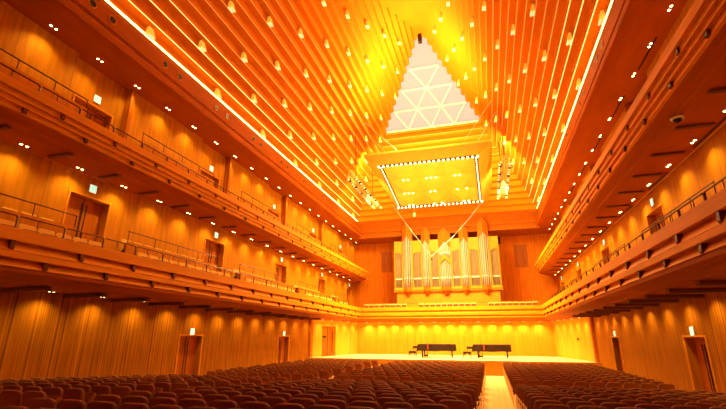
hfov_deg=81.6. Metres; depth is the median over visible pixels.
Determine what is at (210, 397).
seat
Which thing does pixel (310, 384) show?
seat
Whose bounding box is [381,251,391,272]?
air vent
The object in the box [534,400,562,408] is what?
seat
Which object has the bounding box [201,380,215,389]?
seat
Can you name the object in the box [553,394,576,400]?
seat
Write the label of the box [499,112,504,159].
cable
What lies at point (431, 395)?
seat
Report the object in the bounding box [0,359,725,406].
seats
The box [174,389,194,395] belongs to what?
seat
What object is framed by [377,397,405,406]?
seat
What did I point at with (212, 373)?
seat
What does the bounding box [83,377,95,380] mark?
seat
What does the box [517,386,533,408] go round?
seat
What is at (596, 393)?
seat
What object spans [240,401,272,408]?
seat
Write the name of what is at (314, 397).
seat
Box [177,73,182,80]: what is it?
port
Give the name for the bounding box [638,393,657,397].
seat
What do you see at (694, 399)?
seat
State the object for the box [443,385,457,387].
seat
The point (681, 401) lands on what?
seat
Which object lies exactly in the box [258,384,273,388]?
seat
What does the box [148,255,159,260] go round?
folding chair
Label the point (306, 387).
seat
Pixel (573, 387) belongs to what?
seat
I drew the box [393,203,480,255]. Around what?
microphone cable
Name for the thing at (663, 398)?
seat
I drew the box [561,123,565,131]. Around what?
ceiling light
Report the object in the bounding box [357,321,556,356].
wall
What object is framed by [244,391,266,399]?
seat
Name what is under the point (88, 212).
door
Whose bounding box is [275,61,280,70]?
ceiling light
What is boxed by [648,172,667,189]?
air slot
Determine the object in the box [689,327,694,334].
exit sign
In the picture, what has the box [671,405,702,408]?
seat
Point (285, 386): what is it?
seat
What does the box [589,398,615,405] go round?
seat
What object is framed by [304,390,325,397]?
seat
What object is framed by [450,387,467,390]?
seat
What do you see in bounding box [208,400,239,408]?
seat
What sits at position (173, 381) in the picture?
seat
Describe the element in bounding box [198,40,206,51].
light
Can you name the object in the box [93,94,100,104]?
exit sign
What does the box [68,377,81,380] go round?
seat
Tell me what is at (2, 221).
folding chair
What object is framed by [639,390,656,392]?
seat
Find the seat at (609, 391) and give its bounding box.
[604,390,621,393]
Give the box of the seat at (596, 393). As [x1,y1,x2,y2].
[590,391,609,395]
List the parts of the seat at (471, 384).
backrest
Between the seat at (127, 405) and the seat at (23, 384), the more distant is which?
the seat at (23, 384)
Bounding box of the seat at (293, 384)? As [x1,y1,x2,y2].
[282,383,296,386]
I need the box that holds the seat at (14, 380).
[3,379,17,381]
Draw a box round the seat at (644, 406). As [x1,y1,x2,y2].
[634,404,666,408]
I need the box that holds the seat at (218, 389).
[215,387,234,393]
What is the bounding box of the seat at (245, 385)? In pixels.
[240,383,255,387]
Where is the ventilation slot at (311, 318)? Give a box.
[300,318,320,319]
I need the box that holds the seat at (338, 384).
[335,384,353,389]
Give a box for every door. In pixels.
[61,188,111,243]
[72,93,113,130]
[174,334,203,374]
[199,167,219,189]
[202,237,224,272]
[274,262,286,282]
[276,335,289,363]
[317,277,325,292]
[322,326,334,355]
[346,287,351,305]
[601,244,611,264]
[611,336,625,372]
[646,202,666,234]
[682,335,718,391]
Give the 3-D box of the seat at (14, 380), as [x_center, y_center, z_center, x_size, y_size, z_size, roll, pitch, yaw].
[-9.074,5.008,10.926,0.534,0.920,0.440,-5,-18,15]
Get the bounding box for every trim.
[122,90,135,138]
[226,158,231,194]
[284,197,287,225]
[308,320,313,357]
[321,221,322,242]
[358,220,539,243]
[588,317,599,361]
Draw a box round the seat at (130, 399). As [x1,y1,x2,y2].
[121,395,149,405]
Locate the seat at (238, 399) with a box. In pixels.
[231,395,258,404]
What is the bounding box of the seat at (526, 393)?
[523,391,544,408]
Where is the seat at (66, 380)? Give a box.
[58,378,72,382]
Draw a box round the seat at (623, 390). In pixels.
[618,389,634,391]
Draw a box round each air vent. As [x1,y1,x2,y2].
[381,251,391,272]
[513,244,528,267]
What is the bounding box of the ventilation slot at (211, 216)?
[198,216,215,218]
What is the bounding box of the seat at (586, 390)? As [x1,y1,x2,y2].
[583,389,600,392]
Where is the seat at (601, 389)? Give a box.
[597,388,612,391]
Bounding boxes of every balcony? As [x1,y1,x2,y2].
[0,48,368,281]
[0,176,725,322]
[534,0,725,275]
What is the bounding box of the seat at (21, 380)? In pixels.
[18,379,33,383]
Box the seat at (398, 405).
[383,402,414,408]
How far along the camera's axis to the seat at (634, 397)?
9.39 m
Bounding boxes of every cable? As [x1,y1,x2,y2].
[355,131,355,168]
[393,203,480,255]
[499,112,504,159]
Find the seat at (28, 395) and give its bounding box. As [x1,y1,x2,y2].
[22,391,60,406]
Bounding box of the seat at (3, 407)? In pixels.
[0,406,28,408]
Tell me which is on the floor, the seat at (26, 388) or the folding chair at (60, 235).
the seat at (26, 388)
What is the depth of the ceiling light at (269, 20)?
20.82 m
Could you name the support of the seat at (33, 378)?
on the floor
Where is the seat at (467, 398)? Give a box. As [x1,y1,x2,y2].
[449,393,474,408]
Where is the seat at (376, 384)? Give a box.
[375,384,391,387]
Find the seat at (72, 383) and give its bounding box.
[66,381,82,386]
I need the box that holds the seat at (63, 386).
[54,383,71,390]
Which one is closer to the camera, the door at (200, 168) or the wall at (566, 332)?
the door at (200, 168)
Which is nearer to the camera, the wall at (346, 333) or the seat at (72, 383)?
the seat at (72, 383)
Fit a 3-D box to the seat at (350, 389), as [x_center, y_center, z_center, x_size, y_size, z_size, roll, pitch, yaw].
[-0.428,4.968,10.363,0.534,0.920,0.440,-5,-18,15]
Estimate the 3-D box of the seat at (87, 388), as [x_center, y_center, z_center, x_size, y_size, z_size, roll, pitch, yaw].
[-6.074,4.415,9.190,0.534,0.920,0.440,-5,-18,15]
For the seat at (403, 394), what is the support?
on the floor
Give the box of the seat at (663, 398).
[650,395,673,400]
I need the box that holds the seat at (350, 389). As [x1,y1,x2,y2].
[335,386,352,392]
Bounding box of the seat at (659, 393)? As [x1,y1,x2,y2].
[650,392,669,395]
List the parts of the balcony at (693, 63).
ventilation slot, ventilation slot, ventilation slot, ventilation slot, ventilation slot, air slot, ventilation slot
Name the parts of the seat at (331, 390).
backrest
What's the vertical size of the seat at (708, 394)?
0.920 m
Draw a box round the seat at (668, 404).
[652,401,680,408]
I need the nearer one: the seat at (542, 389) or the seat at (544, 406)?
the seat at (544, 406)
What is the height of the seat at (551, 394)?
0.920 m
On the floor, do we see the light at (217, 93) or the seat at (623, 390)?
the seat at (623, 390)
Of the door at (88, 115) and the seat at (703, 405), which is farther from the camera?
the door at (88, 115)
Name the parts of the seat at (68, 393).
backrest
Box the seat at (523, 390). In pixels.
[520,389,538,408]
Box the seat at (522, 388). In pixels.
[518,387,535,408]
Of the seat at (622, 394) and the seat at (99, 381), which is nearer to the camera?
the seat at (622, 394)
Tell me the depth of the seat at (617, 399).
8.70 m
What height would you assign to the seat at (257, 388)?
0.920 m
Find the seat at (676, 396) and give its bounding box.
[663,394,683,398]
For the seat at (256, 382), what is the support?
on the floor
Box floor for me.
[476,376,522,408]
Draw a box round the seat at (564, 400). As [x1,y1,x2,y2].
[559,397,584,404]
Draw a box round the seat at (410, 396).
[405,394,429,402]
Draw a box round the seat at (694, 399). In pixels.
[678,396,701,401]
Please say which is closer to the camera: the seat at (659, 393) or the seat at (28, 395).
the seat at (28, 395)
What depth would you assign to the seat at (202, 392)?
8.28 m
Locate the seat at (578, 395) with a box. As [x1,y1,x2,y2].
[572,393,594,397]
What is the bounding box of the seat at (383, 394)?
[379,393,404,401]
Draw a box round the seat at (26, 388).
[22,386,42,392]
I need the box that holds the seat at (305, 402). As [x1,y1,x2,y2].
[288,398,317,408]
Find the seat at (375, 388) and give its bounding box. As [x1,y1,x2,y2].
[373,386,389,390]
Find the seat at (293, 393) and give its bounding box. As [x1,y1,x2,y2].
[281,390,301,396]
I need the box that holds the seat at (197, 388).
[194,386,213,392]
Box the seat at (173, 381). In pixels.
[172,381,188,384]
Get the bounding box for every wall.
[0,0,354,380]
[312,320,357,356]
[355,233,558,307]
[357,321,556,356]
[551,0,725,393]
[553,317,594,361]
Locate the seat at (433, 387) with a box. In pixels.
[431,386,446,389]
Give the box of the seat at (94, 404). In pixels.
[86,401,117,408]
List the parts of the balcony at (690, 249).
handrail, ventilation slot, handrail, handrail, ventilation slot, handrail, handrail, ventilation slot, handrail, ventilation slot, handrail, handrail, ventilation slot, ventilation slot, ventilation slot, ventilation slot, handrail, ventilation slot, recessed panel, handrail, ventilation slot, ventilation slot, handrail, ventilation slot, ventilation slot, handrail, handrail, ventilation slot, handrail, ventilation slot, handrail, ventilation slot, handrail, handrail, ventilation slot, ventilation slot, handrail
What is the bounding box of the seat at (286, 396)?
[268,392,293,400]
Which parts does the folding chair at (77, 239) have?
backrest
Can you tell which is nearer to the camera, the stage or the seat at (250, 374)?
the seat at (250, 374)
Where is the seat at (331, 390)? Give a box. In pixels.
[329,389,351,395]
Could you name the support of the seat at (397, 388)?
on the floor
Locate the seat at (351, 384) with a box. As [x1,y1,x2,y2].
[340,383,354,387]
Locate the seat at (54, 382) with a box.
[50,380,65,384]
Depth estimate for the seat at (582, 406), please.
6.47 m
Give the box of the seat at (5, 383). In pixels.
[1,381,17,386]
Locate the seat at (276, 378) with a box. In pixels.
[275,377,289,382]
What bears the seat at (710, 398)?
on the floor
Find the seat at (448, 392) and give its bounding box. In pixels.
[443,390,462,395]
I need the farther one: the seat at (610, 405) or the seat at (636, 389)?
the seat at (636, 389)
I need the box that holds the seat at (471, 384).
[466,383,481,407]
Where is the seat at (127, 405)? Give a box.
[118,402,150,408]
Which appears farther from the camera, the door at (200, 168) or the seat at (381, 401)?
the door at (200, 168)
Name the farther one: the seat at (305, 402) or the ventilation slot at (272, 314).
the ventilation slot at (272, 314)
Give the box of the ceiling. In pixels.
[3,0,687,244]
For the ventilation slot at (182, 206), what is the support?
attached to the balcony at (39, 117)
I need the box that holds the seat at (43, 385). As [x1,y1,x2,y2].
[36,383,53,388]
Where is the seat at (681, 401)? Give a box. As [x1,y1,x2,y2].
[666,398,692,404]
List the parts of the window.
sill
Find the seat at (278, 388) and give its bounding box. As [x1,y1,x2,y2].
[266,386,284,392]
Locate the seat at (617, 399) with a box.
[608,396,632,402]
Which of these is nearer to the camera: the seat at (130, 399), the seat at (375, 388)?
the seat at (130, 399)
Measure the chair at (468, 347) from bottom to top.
0.863 m
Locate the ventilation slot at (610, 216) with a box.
[596,216,616,218]
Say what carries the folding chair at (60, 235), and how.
on the balcony at (690, 249)
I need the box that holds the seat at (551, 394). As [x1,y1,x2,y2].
[548,392,568,396]
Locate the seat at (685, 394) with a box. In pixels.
[674,392,693,395]
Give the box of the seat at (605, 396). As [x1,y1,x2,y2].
[598,394,620,398]
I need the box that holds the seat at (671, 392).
[660,390,677,393]
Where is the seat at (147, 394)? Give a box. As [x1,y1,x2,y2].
[130,391,153,400]
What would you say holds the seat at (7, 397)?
on the floor
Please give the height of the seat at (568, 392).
0.920 m
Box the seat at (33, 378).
[30,377,43,380]
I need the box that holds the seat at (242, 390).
[236,388,255,394]
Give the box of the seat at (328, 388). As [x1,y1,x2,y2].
[315,386,332,391]
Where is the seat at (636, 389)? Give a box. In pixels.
[630,388,644,390]
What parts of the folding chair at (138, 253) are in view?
backrest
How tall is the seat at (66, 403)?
0.920 m
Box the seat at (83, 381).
[74,379,88,383]
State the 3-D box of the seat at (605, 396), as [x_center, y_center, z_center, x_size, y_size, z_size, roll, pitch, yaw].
[5.643,4.802,9.600,0.534,0.920,0.440,-5,-18,15]
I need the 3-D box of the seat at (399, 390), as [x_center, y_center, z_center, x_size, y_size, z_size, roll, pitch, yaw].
[1.099,4.840,9.942,0.534,0.920,0.440,-5,-18,15]
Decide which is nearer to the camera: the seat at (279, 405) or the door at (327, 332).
the seat at (279, 405)
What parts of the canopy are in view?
coffer panel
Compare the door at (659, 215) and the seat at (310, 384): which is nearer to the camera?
the seat at (310, 384)
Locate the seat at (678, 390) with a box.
[670,389,686,391]
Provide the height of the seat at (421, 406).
0.920 m
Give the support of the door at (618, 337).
in the wall at (652, 344)
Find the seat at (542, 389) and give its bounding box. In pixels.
[540,388,556,391]
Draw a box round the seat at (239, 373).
[237,372,247,376]
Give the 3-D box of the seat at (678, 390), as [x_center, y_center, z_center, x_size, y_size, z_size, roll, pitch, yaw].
[9.221,5.872,12.252,0.534,0.920,0.440,-5,-18,15]
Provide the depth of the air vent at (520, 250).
41.16 m
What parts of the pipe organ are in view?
case post, tower post, tower post, case post, tower post, tower post, case post, tower post, gable rail, tower post, case post, tower post, tower post, case post, tower post, tower post, case post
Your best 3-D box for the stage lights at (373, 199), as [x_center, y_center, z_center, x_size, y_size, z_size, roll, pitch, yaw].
[0.293,-1.006,34.399,0.858,0.747,8.227,-5,-18,15]
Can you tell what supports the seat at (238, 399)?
on the floor
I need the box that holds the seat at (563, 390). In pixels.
[561,389,578,392]
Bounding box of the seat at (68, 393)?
[63,388,96,403]
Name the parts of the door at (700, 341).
handle, handle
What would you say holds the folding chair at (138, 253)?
on the balcony at (690, 249)
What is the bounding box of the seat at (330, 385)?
[317,384,334,388]
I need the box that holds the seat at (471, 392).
[456,389,477,408]
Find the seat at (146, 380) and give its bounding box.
[142,379,155,383]
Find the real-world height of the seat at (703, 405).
0.920 m
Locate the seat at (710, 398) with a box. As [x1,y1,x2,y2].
[706,397,725,402]
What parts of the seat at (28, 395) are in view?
backrest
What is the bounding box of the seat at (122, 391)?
[111,386,138,398]
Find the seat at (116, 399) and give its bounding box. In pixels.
[95,394,121,405]
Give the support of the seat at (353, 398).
on the floor
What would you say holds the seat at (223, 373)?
on the floor
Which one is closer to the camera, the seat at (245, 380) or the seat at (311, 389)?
the seat at (311, 389)
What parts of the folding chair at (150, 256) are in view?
backrest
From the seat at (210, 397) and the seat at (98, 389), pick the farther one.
the seat at (98, 389)
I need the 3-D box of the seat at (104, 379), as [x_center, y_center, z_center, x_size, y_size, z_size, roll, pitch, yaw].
[-7.540,5.564,12.322,0.534,0.920,0.440,-5,-18,15]
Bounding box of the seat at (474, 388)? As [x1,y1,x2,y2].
[461,385,479,407]
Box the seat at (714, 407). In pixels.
[709,406,725,408]
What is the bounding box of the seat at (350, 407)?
[345,406,373,408]
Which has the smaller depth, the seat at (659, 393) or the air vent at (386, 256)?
the seat at (659, 393)
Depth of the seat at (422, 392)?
9.76 m
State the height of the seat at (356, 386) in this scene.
0.920 m
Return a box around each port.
[88,0,96,8]
[108,15,115,24]
[162,60,167,67]
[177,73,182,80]
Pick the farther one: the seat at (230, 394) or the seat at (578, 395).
the seat at (578, 395)
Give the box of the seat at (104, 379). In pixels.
[97,378,109,382]
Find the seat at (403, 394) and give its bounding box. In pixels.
[399,391,419,398]
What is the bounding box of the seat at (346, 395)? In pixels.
[328,391,351,398]
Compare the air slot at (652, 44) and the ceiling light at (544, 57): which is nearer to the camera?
the air slot at (652, 44)
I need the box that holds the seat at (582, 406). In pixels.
[576,405,607,408]
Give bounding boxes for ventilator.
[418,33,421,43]
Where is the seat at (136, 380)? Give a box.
[126,379,139,382]
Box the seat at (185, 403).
[178,398,208,408]
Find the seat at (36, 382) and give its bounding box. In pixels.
[34,380,49,384]
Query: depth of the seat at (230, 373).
18.85 m
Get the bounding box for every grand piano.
[416,344,456,357]
[472,344,511,358]
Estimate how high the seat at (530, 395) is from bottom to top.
0.920 m
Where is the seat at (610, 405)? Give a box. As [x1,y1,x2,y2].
[600,402,630,408]
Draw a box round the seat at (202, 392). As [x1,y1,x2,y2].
[196,389,217,396]
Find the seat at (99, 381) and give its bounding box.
[89,380,103,384]
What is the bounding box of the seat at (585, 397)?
[580,395,603,400]
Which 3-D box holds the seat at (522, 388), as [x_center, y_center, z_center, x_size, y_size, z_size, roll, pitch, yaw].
[4.631,5.571,11.698,0.534,0.920,0.440,-5,-18,15]
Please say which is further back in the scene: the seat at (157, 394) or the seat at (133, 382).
the seat at (133, 382)
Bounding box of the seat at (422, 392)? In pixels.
[420,389,439,394]
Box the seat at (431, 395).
[423,392,445,399]
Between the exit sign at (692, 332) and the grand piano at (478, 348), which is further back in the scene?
the grand piano at (478, 348)
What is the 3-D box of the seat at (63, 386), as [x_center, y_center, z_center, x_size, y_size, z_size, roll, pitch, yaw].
[-6.583,4.457,9.331,0.534,0.920,0.440,-5,-18,15]
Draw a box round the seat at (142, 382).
[137,381,153,384]
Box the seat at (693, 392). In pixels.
[683,391,700,394]
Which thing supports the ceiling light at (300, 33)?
attached to the ceiling
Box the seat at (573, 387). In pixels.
[571,386,585,388]
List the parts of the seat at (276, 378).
backrest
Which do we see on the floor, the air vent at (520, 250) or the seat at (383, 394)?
the seat at (383, 394)
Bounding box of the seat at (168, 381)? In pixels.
[157,380,171,384]
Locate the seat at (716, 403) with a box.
[697,399,723,406]
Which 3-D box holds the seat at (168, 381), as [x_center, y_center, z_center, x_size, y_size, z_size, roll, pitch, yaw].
[-5.502,5.393,11.761,0.534,0.920,0.440,-5,-18,15]
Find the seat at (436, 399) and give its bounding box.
[433,396,457,403]
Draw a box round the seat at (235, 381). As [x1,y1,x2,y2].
[228,379,244,384]
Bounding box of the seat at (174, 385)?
[171,383,194,392]
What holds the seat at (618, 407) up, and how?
on the floor
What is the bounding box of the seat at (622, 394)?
[613,392,633,396]
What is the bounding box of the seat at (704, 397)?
[688,395,710,399]
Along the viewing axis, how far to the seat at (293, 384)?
11.62 m
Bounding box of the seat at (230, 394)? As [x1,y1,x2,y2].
[220,390,241,398]
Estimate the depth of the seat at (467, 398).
8.67 m
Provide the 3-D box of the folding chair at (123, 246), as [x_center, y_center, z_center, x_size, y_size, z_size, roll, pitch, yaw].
[-8.889,1.772,15.824,0.248,0.900,0.470,-5,-18,15]
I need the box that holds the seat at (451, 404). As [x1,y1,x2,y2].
[438,400,467,408]
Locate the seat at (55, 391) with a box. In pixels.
[42,387,62,399]
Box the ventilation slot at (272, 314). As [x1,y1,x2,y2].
[262,314,286,315]
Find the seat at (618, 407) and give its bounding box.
[616,407,642,408]
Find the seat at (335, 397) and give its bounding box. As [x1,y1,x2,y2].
[321,395,348,403]
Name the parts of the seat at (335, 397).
backrest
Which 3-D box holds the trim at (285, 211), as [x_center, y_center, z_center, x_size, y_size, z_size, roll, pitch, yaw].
[-5.563,1.269,29.961,0.100,3.800,0.150,-5,-18,15]
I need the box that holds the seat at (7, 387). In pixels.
[2,385,22,390]
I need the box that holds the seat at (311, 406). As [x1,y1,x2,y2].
[308,405,338,408]
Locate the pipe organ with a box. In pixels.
[394,217,502,306]
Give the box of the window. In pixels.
[385,37,480,135]
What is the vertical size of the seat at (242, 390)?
0.920 m
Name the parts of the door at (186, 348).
handle, handle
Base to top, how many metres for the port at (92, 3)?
0.326 m
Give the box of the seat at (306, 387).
[295,385,312,390]
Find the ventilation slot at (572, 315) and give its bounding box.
[572,315,601,316]
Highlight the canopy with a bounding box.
[364,139,491,208]
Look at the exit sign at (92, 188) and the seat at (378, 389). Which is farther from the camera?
the exit sign at (92, 188)
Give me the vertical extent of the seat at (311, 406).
0.920 m
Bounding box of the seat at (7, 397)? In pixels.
[0,390,23,406]
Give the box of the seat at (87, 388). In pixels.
[72,384,91,391]
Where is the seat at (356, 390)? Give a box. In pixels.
[352,389,373,395]
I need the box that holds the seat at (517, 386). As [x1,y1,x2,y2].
[515,385,529,408]
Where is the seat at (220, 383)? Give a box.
[215,380,234,388]
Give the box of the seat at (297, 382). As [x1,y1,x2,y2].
[289,381,302,384]
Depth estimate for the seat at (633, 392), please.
10.93 m
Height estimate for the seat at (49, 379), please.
0.920 m
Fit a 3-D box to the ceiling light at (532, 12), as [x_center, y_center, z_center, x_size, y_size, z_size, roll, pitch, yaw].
[7.594,-8.752,18.908,0.200,0.440,0.380,-5,-18,15]
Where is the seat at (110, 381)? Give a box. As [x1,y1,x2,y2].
[105,380,120,385]
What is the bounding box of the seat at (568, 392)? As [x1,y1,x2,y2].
[566,391,585,394]
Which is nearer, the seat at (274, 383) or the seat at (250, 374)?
the seat at (274, 383)
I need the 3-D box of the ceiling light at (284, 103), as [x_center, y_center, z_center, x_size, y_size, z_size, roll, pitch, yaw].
[-4.594,-5.984,24.769,0.200,0.440,0.380,-5,-18,15]
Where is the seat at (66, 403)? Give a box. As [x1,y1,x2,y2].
[56,399,86,408]
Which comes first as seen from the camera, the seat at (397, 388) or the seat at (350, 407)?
the seat at (350, 407)
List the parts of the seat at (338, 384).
backrest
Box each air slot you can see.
[612,95,624,116]
[638,37,656,69]
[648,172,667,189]
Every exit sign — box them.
[88,184,96,193]
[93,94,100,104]
[190,328,194,334]
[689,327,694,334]
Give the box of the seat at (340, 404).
[318,399,349,408]
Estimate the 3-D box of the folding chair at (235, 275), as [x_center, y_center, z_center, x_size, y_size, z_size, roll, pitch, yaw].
[-6.814,3.950,22.694,0.248,0.900,0.470,-5,-18,15]
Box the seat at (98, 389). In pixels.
[91,385,110,400]
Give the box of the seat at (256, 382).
[249,378,265,385]
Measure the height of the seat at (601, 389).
0.920 m
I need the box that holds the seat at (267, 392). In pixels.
[258,389,278,395]
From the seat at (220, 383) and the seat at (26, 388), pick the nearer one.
the seat at (26, 388)
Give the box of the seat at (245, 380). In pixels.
[236,378,248,382]
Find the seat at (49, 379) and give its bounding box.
[44,378,57,381]
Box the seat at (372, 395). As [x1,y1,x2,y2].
[353,392,378,400]
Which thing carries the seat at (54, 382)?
on the floor
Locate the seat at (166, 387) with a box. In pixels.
[154,382,171,391]
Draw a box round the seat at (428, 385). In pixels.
[424,384,438,387]
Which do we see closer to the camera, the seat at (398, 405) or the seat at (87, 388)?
the seat at (398, 405)
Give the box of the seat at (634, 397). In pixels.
[624,394,645,399]
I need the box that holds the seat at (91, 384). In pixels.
[84,382,99,387]
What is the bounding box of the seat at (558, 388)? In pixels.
[556,387,571,390]
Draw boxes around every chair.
[0,218,18,227]
[18,224,38,232]
[38,228,56,236]
[56,233,73,240]
[73,237,89,244]
[88,241,103,247]
[121,239,131,252]
[137,252,150,258]
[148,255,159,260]
[169,260,179,265]
[233,269,238,278]
[408,346,417,356]
[463,346,471,358]
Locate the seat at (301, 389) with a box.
[286,387,305,393]
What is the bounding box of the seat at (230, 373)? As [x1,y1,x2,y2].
[227,371,236,376]
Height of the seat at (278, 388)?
0.920 m
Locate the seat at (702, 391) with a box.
[692,390,708,392]
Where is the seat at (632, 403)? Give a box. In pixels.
[620,399,647,406]
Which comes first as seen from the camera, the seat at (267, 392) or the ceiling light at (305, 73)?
the seat at (267, 392)
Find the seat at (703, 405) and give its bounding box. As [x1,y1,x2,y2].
[685,402,714,408]
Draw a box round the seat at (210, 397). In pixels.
[204,394,230,403]
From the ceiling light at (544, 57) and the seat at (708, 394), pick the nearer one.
the seat at (708, 394)
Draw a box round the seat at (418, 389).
[414,387,431,392]
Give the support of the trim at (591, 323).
attached to the wall at (652, 344)
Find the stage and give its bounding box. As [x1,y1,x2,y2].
[306,354,601,375]
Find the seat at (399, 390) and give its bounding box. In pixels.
[398,389,417,393]
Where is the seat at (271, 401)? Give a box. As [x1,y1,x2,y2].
[259,396,287,406]
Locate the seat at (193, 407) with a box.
[188,406,216,408]
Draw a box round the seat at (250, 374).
[248,372,258,376]
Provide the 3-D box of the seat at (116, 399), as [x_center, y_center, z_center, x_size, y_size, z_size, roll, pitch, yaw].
[-4.062,3.562,6.817,0.534,0.920,0.440,-5,-18,15]
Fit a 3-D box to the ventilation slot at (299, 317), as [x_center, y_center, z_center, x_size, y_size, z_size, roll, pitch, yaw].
[-4.405,7.906,29.314,1.575,0.120,0.224,-5,-18,15]
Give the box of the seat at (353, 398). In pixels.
[348,396,376,403]
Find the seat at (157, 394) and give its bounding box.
[153,392,178,401]
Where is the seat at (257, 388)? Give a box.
[246,385,263,391]
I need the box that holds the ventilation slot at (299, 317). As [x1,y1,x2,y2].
[289,317,310,318]
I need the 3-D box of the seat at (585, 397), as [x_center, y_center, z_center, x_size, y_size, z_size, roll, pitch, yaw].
[4.876,4.524,8.902,0.534,0.920,0.440,-5,-18,15]
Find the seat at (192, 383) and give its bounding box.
[189,381,209,386]
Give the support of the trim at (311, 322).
attached to the wall at (43, 335)
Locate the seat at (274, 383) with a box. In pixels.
[264,382,278,385]
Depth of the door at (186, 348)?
19.63 m
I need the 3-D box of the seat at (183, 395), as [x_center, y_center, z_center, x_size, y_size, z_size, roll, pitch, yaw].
[-2.988,3.814,7.431,0.534,0.920,0.440,-5,-18,15]
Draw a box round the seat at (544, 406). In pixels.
[539,404,571,408]
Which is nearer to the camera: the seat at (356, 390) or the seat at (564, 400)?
the seat at (564, 400)
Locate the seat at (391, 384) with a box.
[389,383,403,388]
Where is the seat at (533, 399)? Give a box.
[530,396,554,408]
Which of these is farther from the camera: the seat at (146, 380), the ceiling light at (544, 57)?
the ceiling light at (544, 57)
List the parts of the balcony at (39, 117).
ventilation slot, handrail, handrail, ventilation slot, handrail, handrail, ventilation slot, handrail, ventilation slot, handrail, handrail, handrail, handrail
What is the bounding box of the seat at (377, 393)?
[375,390,395,397]
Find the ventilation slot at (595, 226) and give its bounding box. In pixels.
[588,226,606,228]
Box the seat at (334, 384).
[322,382,336,386]
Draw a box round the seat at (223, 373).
[217,371,226,375]
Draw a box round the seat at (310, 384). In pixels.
[299,383,315,387]
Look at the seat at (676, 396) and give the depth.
9.95 m
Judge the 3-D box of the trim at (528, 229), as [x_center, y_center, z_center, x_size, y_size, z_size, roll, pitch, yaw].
[8.253,2.781,42.066,17.200,1.000,3.750,-5,-18,15]
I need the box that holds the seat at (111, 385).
[101,382,117,388]
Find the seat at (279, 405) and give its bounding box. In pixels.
[273,403,303,408]
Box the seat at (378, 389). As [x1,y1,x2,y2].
[376,388,397,393]
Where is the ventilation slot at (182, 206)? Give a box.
[171,205,189,207]
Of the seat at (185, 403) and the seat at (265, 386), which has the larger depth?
the seat at (265, 386)
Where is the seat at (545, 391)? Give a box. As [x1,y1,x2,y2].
[543,390,561,394]
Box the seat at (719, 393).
[706,392,724,395]
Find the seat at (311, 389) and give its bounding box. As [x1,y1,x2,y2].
[308,388,328,394]
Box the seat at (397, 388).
[393,386,410,392]
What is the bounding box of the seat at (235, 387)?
[227,385,243,390]
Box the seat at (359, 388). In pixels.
[355,387,375,393]
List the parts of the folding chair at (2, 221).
backrest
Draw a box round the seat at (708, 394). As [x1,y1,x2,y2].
[698,393,718,396]
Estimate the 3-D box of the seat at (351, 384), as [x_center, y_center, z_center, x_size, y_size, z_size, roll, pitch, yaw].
[-0.422,5.652,12.181,0.534,0.920,0.440,-5,-18,15]
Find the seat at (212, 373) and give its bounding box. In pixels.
[207,371,216,375]
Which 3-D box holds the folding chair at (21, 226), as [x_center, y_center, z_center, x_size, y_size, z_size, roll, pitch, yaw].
[-9.294,1.004,11.604,0.248,0.900,0.470,-5,-18,15]
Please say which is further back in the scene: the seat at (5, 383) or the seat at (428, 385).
the seat at (428, 385)
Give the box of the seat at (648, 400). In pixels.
[636,397,661,403]
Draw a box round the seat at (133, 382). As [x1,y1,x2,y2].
[121,381,136,386]
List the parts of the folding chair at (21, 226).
backrest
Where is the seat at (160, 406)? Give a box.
[151,404,182,408]
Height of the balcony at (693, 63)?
1.296 m
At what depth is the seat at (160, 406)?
5.41 m
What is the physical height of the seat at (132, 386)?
0.920 m
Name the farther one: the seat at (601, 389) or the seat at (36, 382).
the seat at (601, 389)
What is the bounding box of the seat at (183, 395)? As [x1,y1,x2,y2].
[178,393,203,401]
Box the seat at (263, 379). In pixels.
[258,378,272,381]
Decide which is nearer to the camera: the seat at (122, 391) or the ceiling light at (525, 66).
the seat at (122, 391)
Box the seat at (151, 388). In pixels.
[136,384,162,394]
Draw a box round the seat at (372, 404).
[350,400,382,408]
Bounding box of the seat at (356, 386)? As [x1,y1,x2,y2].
[354,385,370,389]
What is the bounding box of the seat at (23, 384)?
[18,382,35,387]
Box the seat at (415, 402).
[407,398,434,408]
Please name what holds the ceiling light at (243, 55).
attached to the ceiling
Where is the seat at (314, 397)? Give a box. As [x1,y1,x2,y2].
[294,394,320,402]
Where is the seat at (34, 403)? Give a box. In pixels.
[28,398,56,408]
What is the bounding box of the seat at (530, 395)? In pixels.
[525,393,549,408]
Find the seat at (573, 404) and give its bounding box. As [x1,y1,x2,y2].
[567,401,595,408]
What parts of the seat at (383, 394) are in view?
backrest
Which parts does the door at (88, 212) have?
handle, handle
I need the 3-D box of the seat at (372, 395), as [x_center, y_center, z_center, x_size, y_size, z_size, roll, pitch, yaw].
[0.075,4.242,8.406,0.534,0.920,0.440,-5,-18,15]
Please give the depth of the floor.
18.34 m
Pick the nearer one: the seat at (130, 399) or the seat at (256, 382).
the seat at (130, 399)
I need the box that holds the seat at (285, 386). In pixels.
[277,384,292,389]
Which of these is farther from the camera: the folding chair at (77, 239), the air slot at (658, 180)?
the air slot at (658, 180)
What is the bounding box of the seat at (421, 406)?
[417,404,448,408]
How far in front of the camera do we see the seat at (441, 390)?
10.52 m
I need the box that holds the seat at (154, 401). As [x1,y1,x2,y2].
[149,397,177,407]
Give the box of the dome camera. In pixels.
[670,115,684,122]
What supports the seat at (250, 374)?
on the floor
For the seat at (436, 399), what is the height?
0.920 m
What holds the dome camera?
attached to the balcony at (693, 63)
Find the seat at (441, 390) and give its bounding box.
[435,388,451,392]
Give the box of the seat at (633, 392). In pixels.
[627,391,645,394]

